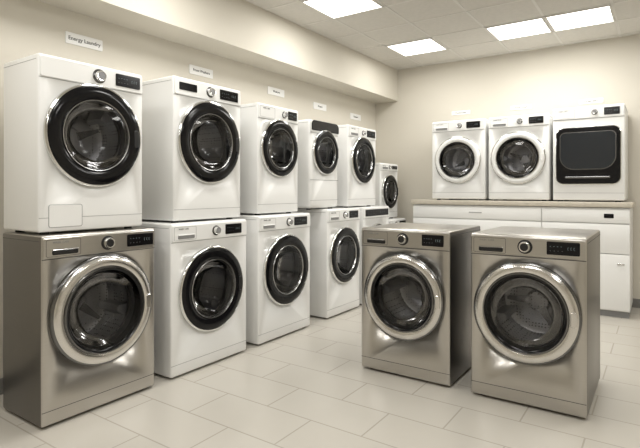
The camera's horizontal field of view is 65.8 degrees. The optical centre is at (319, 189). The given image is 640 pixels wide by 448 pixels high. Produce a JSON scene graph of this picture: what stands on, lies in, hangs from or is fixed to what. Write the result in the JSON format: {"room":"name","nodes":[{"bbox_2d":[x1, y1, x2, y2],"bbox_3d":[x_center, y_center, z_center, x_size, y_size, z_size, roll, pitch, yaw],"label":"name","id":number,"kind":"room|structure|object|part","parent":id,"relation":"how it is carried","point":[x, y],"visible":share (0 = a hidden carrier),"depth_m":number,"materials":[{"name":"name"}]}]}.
{"room":"appliance store","nodes":[
{"label":"appliance store","id":0,"kind":"room"},
{"bbox_2d":[0,0,375,378],"bbox_3d":[-1.602,-0.195,3.407,0.100,2.790,8.200,0,0,35],"label":"wall","id":1,"kind":"structure","parent":0,"point":[27,27],"depth_m":3.66,"materials":[{"name":"paint"}]},
{"bbox_2d":[0,378,2,394],"bbox_3d":[-1.555,1.155,3.374,0.015,0.090,8.200,0,0,35],"label":"baseboard","id":2,"kind":"structure","parent":1,"relation":"attached to","point":[1,379],"depth_m":2.90,"materials":[{"name":"grey paint"}]},
{"bbox_2d":[65,31,102,50],"bbox_3d":[-1.586,-1.000,3.335,0.008,0.075,0.260,0,0,35],"label":"wall sign","id":3,"kind":"object","parent":1,"relation":"attached to","point":[71,38],"visible":1,"depth_m":3.33,"materials":[{"name":"white plastic"}]},
{"bbox_2d":[189,64,212,78],"bbox_3d":[-1.003,-1.000,4.184,0.008,0.075,0.260,0,0,35],"label":"wall sign","id":4,"kind":"object","parent":1,"relation":"attached to","point":[196,70],"visible":1,"depth_m":4.17,"materials":[{"name":"white plastic"}]},
{"bbox_2d":[37,0,397,102],"bbox_3d":[-1.425,-1.385,3.285,0.330,0.410,8.200,0,0,35],"label":"soffit","id":5,"kind":"structure","parent":1,"relation":"attached to","point":[242,31],"depth_m":4.30,"materials":[{"name":"paint"}]},
{"bbox_2d":[268,86,283,97],"bbox_3d":[-0.442,-0.990,5.000,0.008,0.075,0.260,0,0,35],"label":"wall sign","id":6,"kind":"object","parent":1,"relation":"attached to","point":[273,91],"visible":1,"depth_m":4.99,"materials":[{"name":"white plastic"}]},
{"bbox_2d":[313,102,325,110],"bbox_3d":[0.000,-0.950,5.643,0.008,0.075,0.260,0,0,35],"label":"wall sign","id":7,"kind":"object","parent":1,"relation":"attached to","point":[319,106],"visible":1,"depth_m":5.63,"materials":[{"name":"white plastic"}]},
{"bbox_2d":[350,113,360,120],"bbox_3d":[0.453,-0.930,6.302,0.008,0.075,0.260,0,0,35],"label":"wall sign","id":8,"kind":"object","parent":1,"relation":"attached to","point":[353,116],"visible":1,"depth_m":6.29,"materials":[{"name":"white plastic"}]},
{"bbox_2d":[0,305,639,447],"bbox_3d":[0.911,1.250,1.679,6.200,0.100,8.400,0,0,35],"label":"floor","id":9,"kind":"structure","parent":0,"point":[309,386],"depth_m":2.71,"materials":[{"name":"tile"}]},
{"bbox_2d":[3,227,153,427],"bbox_3d":[-1.349,0.715,2.838,0.461,0.970,0.671,0,0,35],"label":"washing machine","id":10,"kind":"object","parent":9,"relation":"on","point":[78,305],"visible":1,"depth_m":2.65,"materials":[{"name":"metal"}]},
{"bbox_3d":[-1.310,0.318,2.547,0.005,0.024,0.135,0,0,34],"label":"drawer handle","id":11,"kind":"part","parent":10,"relation":"part of","materials":[{"name":"black plastic"}]},
{"bbox_2d":[4,53,141,234],"bbox_3d":[-1.389,-0.233,2.842,0.420,0.925,0.611,0,0,35],"label":"washing machine","id":12,"kind":"object","parent":10,"relation":"on","point":[73,129],"visible":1,"depth_m":2.66,"materials":[{"name":"white metal"}]},
{"bbox_3d":[-1.237,-0.300,2.737,0.025,0.566,0.566,0,0,34],"label":"door trim","id":13,"kind":"part","parent":12,"relation":"part of","materials":[{"name":"black plastic"}]},
{"bbox_2d":[64,102,120,168],"bbox_3d":[-1.287,-0.300,2.771,0.110,0.368,0.368,0,0,34],"label":"glass bowl","id":14,"kind":"object","parent":12,"relation":"on","point":[108,113],"depth_m":2.78,"materials":[{"name":"clear glass"}]},
{"bbox_3d":[-1.232,-0.300,2.734,0.028,0.393,0.393,0,0,34],"label":"door trim","id":15,"kind":"part","parent":12,"relation":"part of","materials":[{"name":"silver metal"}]},
{"bbox_3d":[-1.227,-0.633,2.755,0.007,0.078,0.078,0,0,34],"label":"knob","id":16,"kind":"part","parent":12,"relation":"part of","materials":[{"name":"silver metal"}]},
{"bbox_3d":[-1.217,-0.633,2.748,0.027,0.060,0.060,0,0,34],"label":"knob","id":17,"kind":"part","parent":12,"relation":"part of","materials":[{"name":"silver metal"}]},
{"bbox_3d":[-1.087,-0.300,2.926,0.014,0.100,0.028,0,0,34],"label":"door handle","id":18,"kind":"part","parent":12,"relation":"part of","materials":[{"name":"black plastic"}]},
{"bbox_2d":[69,273,130,345],"bbox_3d":[-1.234,0.655,2.759,0.110,0.396,0.396,0,0,34],"label":"glass bowl","id":19,"kind":"object","parent":10,"relation":"on","point":[122,329],"depth_m":2.77,"materials":[{"name":"clear glass"}]},
{"bbox_3d":[-1.183,0.655,2.724,0.028,0.600,0.600,0,0,34],"label":"door trim","id":20,"kind":"part","parent":10,"relation":"part of","materials":[{"name":"silver metal"}]},
{"bbox_3d":[-1.164,0.655,2.711,0.007,0.477,0.477,0,0,34],"label":"door trim","id":21,"kind":"part","parent":10,"relation":"part of","materials":[{"name":"silver metal"}]},
{"bbox_3d":[-1.175,0.292,2.743,0.007,0.078,0.078,0,0,34],"label":"knob","id":22,"kind":"part","parent":10,"relation":"part of","materials":[{"name":"black plastic"}]},
{"bbox_3d":[-1.165,0.292,2.736,0.027,0.060,0.060,0,0,34],"label":"knob","id":23,"kind":"part","parent":10,"relation":"part of","materials":[{"name":"silver metal"}]},
{"bbox_3d":[-1.015,0.655,2.927,0.011,0.080,0.033,0,0,34],"label":"door handle","id":24,"kind":"part","parent":10,"relation":"part of","materials":[{"name":"silver metal"}]},
{"bbox_2d":[132,218,246,377],"bbox_3d":[-0.964,0.708,3.545,0.616,0.985,0.691,0,0,35],"label":"washing machine","id":25,"kind":"object","parent":9,"relation":"on","point":[200,265],"visible":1,"depth_m":3.28,"materials":[{"name":"white metal"}]},
{"bbox_3d":[-0.863,0.303,3.199,0.005,0.024,0.135,0,0,34],"label":"drawer handle","id":26,"kind":"part","parent":25,"relation":"part of","materials":[{"name":"grey plastic"}]},
{"bbox_2d":[142,76,240,222],"bbox_3d":[-0.991,-0.263,3.593,0.616,0.955,0.621,0,0,35],"label":"washing machine","id":27,"kind":"object","parent":25,"relation":"on","point":[191,128],"visible":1,"depth_m":3.33,"materials":[{"name":"white metal"}]},
{"bbox_2d":[191,116,223,168],"bbox_3d":[-0.808,-0.330,3.468,0.110,0.370,0.370,0,0,34],"label":"glass bowl","id":28,"kind":"object","parent":27,"relation":"on","point":[218,124],"depth_m":3.50,"materials":[{"name":"clear glass"}]},
{"bbox_3d":[-0.758,-0.330,3.433,0.025,0.570,0.570,0,0,34],"label":"door trim","id":29,"kind":"part","parent":27,"relation":"part of","materials":[{"name":"silver metal"}]},
{"bbox_3d":[-0.754,-0.330,3.430,0.028,0.396,0.396,0,0,34],"label":"door trim","id":30,"kind":"part","parent":27,"relation":"part of","materials":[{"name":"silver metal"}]},
{"bbox_3d":[-0.750,-0.678,3.428,0.027,0.056,0.056,0,0,34],"label":"knob","id":31,"kind":"part","parent":27,"relation":"part of","materials":[{"name":"silver metal"}]},
{"bbox_3d":[-0.607,-0.330,3.624,0.014,0.100,0.028,0,0,34],"label":"door handle","id":32,"kind":"part","parent":27,"relation":"part of","materials":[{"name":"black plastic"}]},
{"bbox_2d":[193,260,227,315],"bbox_3d":[-0.781,0.670,3.419,0.110,0.377,0.377,0,0,34],"label":"glass bowl","id":33,"kind":"object","parent":25,"relation":"on","point":[215,308],"depth_m":3.46,"materials":[{"name":"clear glass"}]},
{"bbox_3d":[-0.731,0.670,3.384,0.025,0.580,0.580,0,0,34],"label":"door trim","id":34,"kind":"part","parent":25,"relation":"part of","materials":[{"name":"silver metal"}]},
{"bbox_3d":[-0.727,0.670,3.381,0.028,0.403,0.403,0,0,34],"label":"door trim","id":35,"kind":"part","parent":25,"relation":"part of","materials":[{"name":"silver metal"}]},
{"bbox_3d":[-0.578,0.670,3.578,0.014,0.100,0.029,0,0,34],"label":"door handle","id":36,"kind":"part","parent":25,"relation":"part of","materials":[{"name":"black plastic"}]},
{"bbox_2d":[232,212,309,344],"bbox_3d":[-0.503,0.700,4.216,0.616,1.000,0.681,0,0,35],"label":"washing machine","id":37,"kind":"object","parent":9,"relation":"on","point":[277,244],"visible":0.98,"depth_m":3.96,"materials":[{"name":"white metal"}]},
{"bbox_2d":[240,102,297,214],"bbox_3d":[-0.561,-0.242,4.220,0.616,0.885,0.521,0,0,35],"label":"washing machine","id":38,"kind":"object","parent":37,"relation":"on","point":[268,133],"visible":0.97,"depth_m":3.96,"materials":[{"name":"white metal"}]},
{"bbox_2d":[269,130,287,166],"bbox_3d":[-0.378,-0.340,4.094,0.110,0.306,0.306,0,0,34],"label":"glass bowl","id":39,"kind":"object","parent":38,"relation":"on","point":[281,141],"depth_m":4.15,"materials":[{"name":"clear glass"}]},
{"bbox_3d":[-0.328,-0.340,4.060,0.025,0.470,0.470,0,0,34],"label":"door trim","id":40,"kind":"part","parent":38,"relation":"part of","materials":[{"name":"silver metal"}]},
{"bbox_3d":[-0.323,-0.340,4.056,0.028,0.327,0.327,0,0,34],"label":"door trim","id":41,"kind":"part","parent":38,"relation":"part of","materials":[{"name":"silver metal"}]},
{"bbox_3d":[-0.398,0.288,3.874,0.005,0.024,0.135,0,0,34],"label":"drawer handle","id":42,"kind":"part","parent":37,"relation":"part of","materials":[{"name":"grey plastic"}]},
{"bbox_2d":[273,246,296,292],"bbox_3d":[-0.319,0.650,4.090,0.110,0.377,0.377,0,0,34],"label":"glass bowl","id":43,"kind":"object","parent":37,"relation":"on","point":[290,285],"depth_m":4.14,"materials":[{"name":"clear glass"}]},
{"bbox_3d":[-0.270,0.650,4.056,0.025,0.580,0.580,0,0,34],"label":"door trim","id":44,"kind":"part","parent":37,"relation":"part of","materials":[{"name":"silver metal"}]},
{"bbox_3d":[-0.265,0.650,4.053,0.028,0.403,0.403,0,0,34],"label":"door trim","id":45,"kind":"part","parent":37,"relation":"part of","materials":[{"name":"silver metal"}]},
{"bbox_2d":[296,207,359,317],"bbox_3d":[0.013,0.690,4.966,0.616,1.020,0.601,0,0,35],"label":"washing machine","id":46,"kind":"object","parent":9,"relation":"on","point":[334,232],"visible":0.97,"depth_m":4.67,"materials":[{"name":"white metal"}]},
{"bbox_2d":[298,119,338,209],"bbox_3d":[-0.179,-0.230,4.777,0.614,0.820,0.471,0,0,35],"label":"washing machine","id":47,"kind":"object","parent":46,"relation":"on","point":[318,151],"visible":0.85,"depth_m":4.50,"materials":[{"name":"white metal"}]},
{"bbox_3d":[0.055,-0.350,4.616,0.025,0.416,0.416,0,0,34],"label":"door trim","id":48,"kind":"part","parent":47,"relation":"part of","materials":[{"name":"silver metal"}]},
{"bbox_2d":[320,138,330,166],"bbox_3d":[0.005,-0.350,4.650,0.110,0.270,0.270,0,0,34],"label":"glass bowl","id":49,"kind":"object","parent":47,"relation":"on","point":[325,143],"depth_m":4.74,"materials":[{"name":"clear glass"}]},
{"bbox_3d":[0.059,-0.350,4.613,0.028,0.289,0.289,0,0,34],"label":"door trim","id":50,"kind":"part","parent":47,"relation":"part of","materials":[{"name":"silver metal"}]},
{"bbox_2d":[337,237,351,272],"bbox_3d":[0.196,0.630,4.840,0.110,0.354,0.354,0,0,34],"label":"glass bowl","id":51,"kind":"object","parent":46,"relation":"on","point":[346,265],"depth_m":4.93,"materials":[{"name":"clear glass"}]},
{"bbox_3d":[0.246,0.630,4.806,0.025,0.544,0.544,0,0,34],"label":"door trim","id":52,"kind":"part","parent":46,"relation":"part of","materials":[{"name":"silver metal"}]},
{"bbox_3d":[0.250,0.630,4.803,0.028,0.378,0.378,0,0,34],"label":"door trim","id":53,"kind":"part","parent":46,"relation":"part of","materials":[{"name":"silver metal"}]},
{"bbox_2d":[336,206,388,304],"bbox_3d":[0.389,0.690,5.515,0.614,1.020,0.591,0,0,35],"label":"washing machine","id":54,"kind":"object","parent":9,"relation":"on","point":[369,215],"visible":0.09,"depth_m":5.21,"materials":[{"name":"white metal"}]},
{"bbox_2d":[337,124,375,207],"bbox_3d":[0.224,-0.240,5.361,0.616,0.840,0.591,0,0,35],"label":"washing machine","id":55,"kind":"object","parent":54,"relation":"on","point":[356,145],"visible":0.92,"depth_m":5.07,"materials":[{"name":"white metal"}]},
{"bbox_2d":[357,145,367,175],"bbox_3d":[0.407,-0.310,5.235,0.110,0.318,0.318,0,0,34],"label":"glass bowl","id":56,"kind":"object","parent":55,"relation":"on","point":[362,167],"depth_m":5.34,"materials":[{"name":"clear glass"}]},
{"bbox_3d":[0.457,-0.310,5.201,0.025,0.490,0.490,0,0,34],"label":"door trim","id":57,"kind":"part","parent":55,"relation":"part of","materials":[{"name":"silver metal"}]},
{"bbox_3d":[0.461,-0.310,5.198,0.028,0.340,0.341,0,0,34],"label":"door trim","id":58,"kind":"part","parent":55,"relation":"part of","materials":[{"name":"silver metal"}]},
{"bbox_2d":[389,218,405,223],"bbox_3d":[0.693,0.775,6.088,0.586,0.850,0.581,0,0,35],"label":"washing machine","id":59,"kind":"object","parent":9,"relation":"on","point":[391,220],"visible":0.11,"depth_m":6.00,"materials":[{"name":"white metal"}]},
{"bbox_2d":[370,163,397,217],"bbox_3d":[0.653,0.015,6.110,0.516,0.670,0.471,0,0,35],"label":"washing machine","id":60,"kind":"object","parent":59,"relation":"on","point":[386,187],"visible":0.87,"depth_m":5.91,"materials":[{"name":"white metal"}]},
{"bbox_3d":[0.845,0.020,5.978,0.025,0.410,0.410,0,0,34],"label":"door trim","id":61,"kind":"part","parent":60,"relation":"part of","materials":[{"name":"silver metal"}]},
{"bbox_3d":[0.850,0.020,5.975,0.028,0.285,0.285,0,0,34],"label":"door trim","id":62,"kind":"part","parent":60,"relation":"part of","materials":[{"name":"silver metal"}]},
{"bbox_2d":[362,222,480,385],"bbox_3d":[0.694,0.725,3.393,0.616,0.950,0.661,0,0,35],"label":"washing machine","id":63,"kind":"object","parent":9,"relation":"on","point":[416,277],"visible":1,"depth_m":3.16,"materials":[{"name":"metal"}]},
{"bbox_3d":[0.369,0.338,3.256,0.135,0.024,0.005,0,0,34],"label":"drawer handle","id":64,"kind":"part","parent":63,"relation":"part of","materials":[{"name":"black plastic"}]},
{"bbox_3d":[0.518,0.312,3.138,0.060,0.060,0.027,0,0,34],"label":"knob","id":65,"kind":"part","parent":63,"relation":"part of","materials":[{"name":"silver metal"}]},
{"bbox_3d":[0.510,0.680,3.125,0.436,0.436,0.007,0,0,34],"label":"door trim","id":66,"kind":"part","parent":63,"relation":"part of","materials":[{"name":"silver metal"}]},
{"bbox_3d":[0.525,0.312,3.148,0.078,0.078,0.007,0,0,34],"label":"knob","id":67,"kind":"part","parent":63,"relation":"part of","materials":[{"name":"black plastic"}]},
{"bbox_2d":[379,268,429,325],"bbox_3d":[0.558,0.680,3.196,0.362,0.362,0.110,0,0,34],"label":"glass bowl","id":68,"kind":"object","parent":63,"relation":"on","point":[384,310],"depth_m":3.20,"materials":[{"name":"clear glass"}]},
{"bbox_3d":[0.523,0.680,3.145,0.548,0.548,0.028,0,0,34],"label":"door trim","id":69,"kind":"part","parent":63,"relation":"part of","materials":[{"name":"silver metal"}]},
{"bbox_3d":[0.708,0.680,2.990,0.030,0.080,0.011,0,0,34],"label":"door handle","id":70,"kind":"part","parent":63,"relation":"part of","materials":[{"name":"silver metal"}]},
{"bbox_2d":[411,199,634,318],"bbox_3d":[2.138,0.657,5.423,2.200,1.085,0.580,0,0,35],"label":"cabinet","id":71,"kind":"object","parent":9,"relation":"on","point":[614,220],"depth_m":4.85,"materials":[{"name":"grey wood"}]},
{"bbox_2d":[432,118,492,199],"bbox_3d":[1.677,-0.333,5.739,0.606,0.895,0.561,0,0,35],"label":"washing machine","id":72,"kind":"object","parent":71,"relation":"on","point":[460,148],"visible":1,"depth_m":5.54,"materials":[{"name":"white metal"}]},
{"bbox_3d":[1.522,-0.335,5.512,0.417,0.417,0.007,0,0,34],"label":"door trim","id":73,"kind":"part","parent":72,"relation":"part of","materials":[{"name":"black metal"}]},
{"bbox_2d":[443,145,472,175],"bbox_3d":[1.570,-0.335,5.582,0.346,0.346,0.110,0,0,34],"label":"glass bowl","id":74,"kind":"object","parent":72,"relation":"on","point":[450,172],"depth_m":5.57,"materials":[{"name":"clear glass"}]},
{"bbox_3d":[1.535,-0.335,5.531,0.524,0.524,0.028,0,0,34],"label":"door trim","id":75,"kind":"part","parent":72,"relation":"part of","materials":[{"name":"white plastic"}]},
{"bbox_3d":[1.673,0.253,5.420,1.394,0.125,0.030,0,0,34],"label":"drawer","id":76,"kind":"part","parent":71,"relation":"part of","materials":[{"name":"white wood"}]},
{"bbox_2d":[489,113,552,200],"bbox_3d":[2.205,-0.333,5.376,0.606,0.895,0.561,0,0,35],"label":"washing machine","id":77,"kind":"object","parent":71,"relation":"on","point":[521,146],"visible":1,"depth_m":5.18,"materials":[{"name":"white metal"}]},
{"bbox_2d":[500,141,535,174],"bbox_3d":[2.098,-0.335,5.220,0.363,0.363,0.110,0,0,34],"label":"glass bowl","id":78,"kind":"object","parent":77,"relation":"on","point":[528,144],"depth_m":5.21,"materials":[{"name":"clear glass"}]},
{"bbox_3d":[2.049,-0.335,5.149,0.437,0.437,0.007,0,0,34],"label":"door trim","id":79,"kind":"part","parent":77,"relation":"part of","materials":[{"name":"black metal"}]},
{"bbox_3d":[2.062,-0.335,5.169,0.550,0.550,0.028,0,0,34],"label":"door trim","id":80,"kind":"part","parent":77,"relation":"part of","materials":[{"name":"white plastic"}]},
{"bbox_3d":[2.247,-0.335,5.013,0.030,0.080,0.011,0,0,34],"label":"door handle","id":81,"kind":"part","parent":77,"relation":"part of","materials":[{"name":"white plastic"}]},
{"bbox_2d":[411,199,634,207],"bbox_3d":[2.138,0.140,5.423,2.200,0.050,0.580,0,0,34],"label":"countertop","id":82,"kind":"structure","parent":71,"relation":"on","point":[555,203],"depth_m":5.09,"materials":[{"name":"laminate"}]},
{"bbox_3d":[2.565,0.253,4.808,0.754,0.125,0.030,0,0,34],"label":"drawer","id":83,"kind":"part","parent":71,"relation":"part of","materials":[{"name":"white wood"}]},
{"bbox_2d":[553,103,627,201],"bbox_3d":[2.739,-0.350,5.012,0.621,0.930,0.556,0,0,35],"label":"dryer","id":84,"kind":"object","parent":71,"relation":"on","point":[590,143],"visible":1,"depth_m":4.79,"materials":[{"name":"white metal"}]},
{"bbox_3d":[2.584,-0.122,4.788,0.386,0.017,0.011,0,0,34],"label":"door handle","id":85,"kind":"part","parent":84,"relation":"part of","materials":[{"name":"silver metal"}]},
{"bbox_3d":[2.598,-0.335,4.807,0.564,0.564,0.018,0,0,34],"label":"door trim","id":86,"kind":"part","parent":84,"relation":"part of","materials":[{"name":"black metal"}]},
{"bbox_3d":[2.593,-0.335,4.801,0.552,0.552,0.030,0,0,34],"label":"door panel","id":87,"kind":"part","parent":84,"relation":"part of","materials":[{"name":"black"}]},
{"bbox_3d":[2.565,0.869,4.808,0.754,0.522,0.030,0,0,34],"label":"door","id":88,"kind":"part","parent":71,"relation":"part of","materials":[{"name":"white wood"}]},
{"bbox_2d":[471,226,599,417],"bbox_3d":[1.313,0.725,2.992,0.606,0.950,0.721,0,0,35],"label":"washing machine","id":89,"kind":"object","parent":9,"relation":"on","point":[535,291],"visible":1,"depth_m":2.74,"materials":[{"name":"metal"}]},
{"bbox_3d":[0.975,0.338,2.828,0.135,0.024,0.005,0,0,34],"label":"drawer handle","id":90,"kind":"part","parent":89,"relation":"part of","materials":[{"name":"black plastic"}]},
{"bbox_3d":[1.120,0.312,2.712,0.060,0.060,0.027,0,0,34],"label":"knob","id":91,"kind":"part","parent":89,"relation":"part of","materials":[{"name":"silver metal"}]},
{"bbox_3d":[1.127,0.312,2.722,0.078,0.078,0.007,0,0,34],"label":"knob","id":92,"kind":"part","parent":89,"relation":"part of","materials":[{"name":"black plastic"}]},
{"bbox_3d":[1.112,0.675,2.700,0.445,0.445,0.007,0,0,34],"label":"door trim","id":93,"kind":"part","parent":89,"relation":"part of","materials":[{"name":"silver metal"}]},
{"bbox_2d":[491,279,561,346],"bbox_3d":[1.160,0.675,2.770,0.370,0.370,0.110,0,0,34],"label":"glass bowl","id":94,"kind":"object","parent":89,"relation":"on","point":[497,318],"depth_m":2.76,"materials":[{"name":"glass"}]},
{"bbox_3d":[1.125,0.675,2.719,0.560,0.560,0.028,0,0,34],"label":"door trim","id":95,"kind":"part","parent":89,"relation":"part of","materials":[{"name":"silver metal"}]},
{"bbox_3d":[1.313,0.675,2.561,0.031,0.080,0.011,0,0,34],"label":"door handle","id":96,"kind":"part","parent":89,"relation":"part of","materials":[{"name":"silver metal"}]},
{"bbox_2d":[245,0,639,69],"bbox_3d":[0.911,-1.640,1.679,6.200,0.100,8.400,0,0,35],"label":"ceiling","id":97,"kind":"structure","parent":0,"point":[298,13],"depth_m":4.75,"materials":[{"name":"tile"}]},
{"bbox_2d":[301,0,383,18],"bbox_3d":[0.196,-1.584,4.222,0.520,0.010,0.500,0,0,35],"label":"frame","id":98,"kind":"object","parent":97,"relation":"attached to","point":[304,0],"visible":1,"depth_m":4.32,"materials":[{"name":"silver metal"}]},
{"bbox_2d":[304,0,380,17],"bbox_3d":[0.196,-1.585,4.222,0.496,0.007,0.476,0,0,35],"label":"diffuser","id":99,"kind":"object","parent":98,"relation":"attached to","point":[333,8],"visible":1,"depth_m":4.27,"materials":[{"name":"white plastic"}]},
{"bbox_2d":[386,38,447,56],"bbox_3d":[1.079,-1.584,5.507,0.520,0.010,0.500,0,0,35],"label":"frame","id":100,"kind":"object","parent":97,"relation":"attached to","point":[426,38],"visible":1,"depth_m":5.39,"materials":[{"name":"silver metal"}]},
{"bbox_2d":[388,39,444,55],"bbox_3d":[1.079,-1.585,5.507,0.496,0.007,0.476,0,0,35],"label":"diffuser","id":101,"kind":"object","parent":100,"relation":"attached to","point":[423,46],"visible":1,"depth_m":5.50,"materials":[{"name":"white plastic"}]},
{"bbox_2d":[265,0,639,68],"bbox_3d":[1.047,-1.589,1.586,5.670,0.005,8.200,0,0,35],"label":"grid","id":102,"kind":"object","parent":97,"relation":"attached to","point":[455,1],"visible":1,"depth_m":4.78,"materials":[{"name":"silver metal"}]},
{"bbox_2d":[485,17,551,40],"bbox_3d":[1.969,-1.584,4.896,0.520,0.010,0.500,0,0,35],"label":"frame","id":103,"kind":"object","parent":97,"relation":"attached to","point":[544,21],"visible":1,"depth_m":4.78,"materials":[{"name":"silver metal"}]},
{"bbox_2d":[487,19,549,39],"bbox_3d":[1.969,-1.585,4.896,0.496,0.007,0.476,0,0,35],"label":"diffuser","id":104,"kind":"object","parent":103,"relation":"attached to","point":[537,26],"visible":1,"depth_m":4.88,"materials":[{"name":"white plastic"}]},
{"bbox_2d":[545,5,614,31],"bbox_3d":[2.414,-1.584,4.590,0.520,0.010,0.500,0,0,35],"label":"frame","id":105,"kind":"object","parent":97,"relation":"attached to","point":[606,5],"visible":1,"depth_m":4.48,"materials":[{"name":"silver metal"}]},
{"bbox_2d":[547,6,612,30],"bbox_3d":[2.414,-1.585,4.590,0.496,0.007,0.476,0,0,35],"label":"diffuser","id":106,"kind":"object","parent":105,"relation":"attached to","point":[599,15],"visible":1,"depth_m":4.59,"materials":[{"name":"white plastic"}]},
{"bbox_2d":[376,34,639,298],"bbox_3d":[3.262,-0.195,5.099,6.200,2.790,0.100,0,0,35],"label":"wall","id":107,"kind":"structure","parent":0,"point":[549,79],"depth_m":5.81,"materials":[{"name":"paint"}]},
{"bbox_2d":[452,110,469,115],"bbox_3d":[1.732,-0.950,6.086,0.230,0.050,0.008,0,0,35],"label":"wall sign","id":108,"kind":"object","parent":107,"relation":"attached to","point":[463,112],"visible":1,"depth_m":6.08,"materials":[{"name":"white plastic"}]},
{"bbox_2d":[510,104,531,109],"bbox_3d":[2.308,-0.950,5.689,0.230,0.050,0.008,0,0,35],"label":"wall sign","id":109,"kind":"object","parent":107,"relation":"attached to","point":[529,106],"visible":1,"depth_m":5.69,"materials":[{"name":"white plastic"}]},
{"bbox_2d":[579,98,602,103],"bbox_3d":[2.893,-0.950,5.287,0.230,0.050,0.008,0,0,35],"label":"wall sign","id":110,"kind":"object","parent":107,"relation":"attached to","point":[594,100],"visible":1,"depth_m":5.28,"materials":[{"name":"white plastic"}]},
{"bbox_2d":[632,298,639,307],"bbox_3d":[3.236,1.155,5.048,5.985,0.090,0.015,0,0,35],"label":"baseboard","id":111,"kind":"structure","parent":107,"relation":"attached to","point":[636,302],"depth_m":5.04,"materials":[{"name":"grey paint"}]}
]}

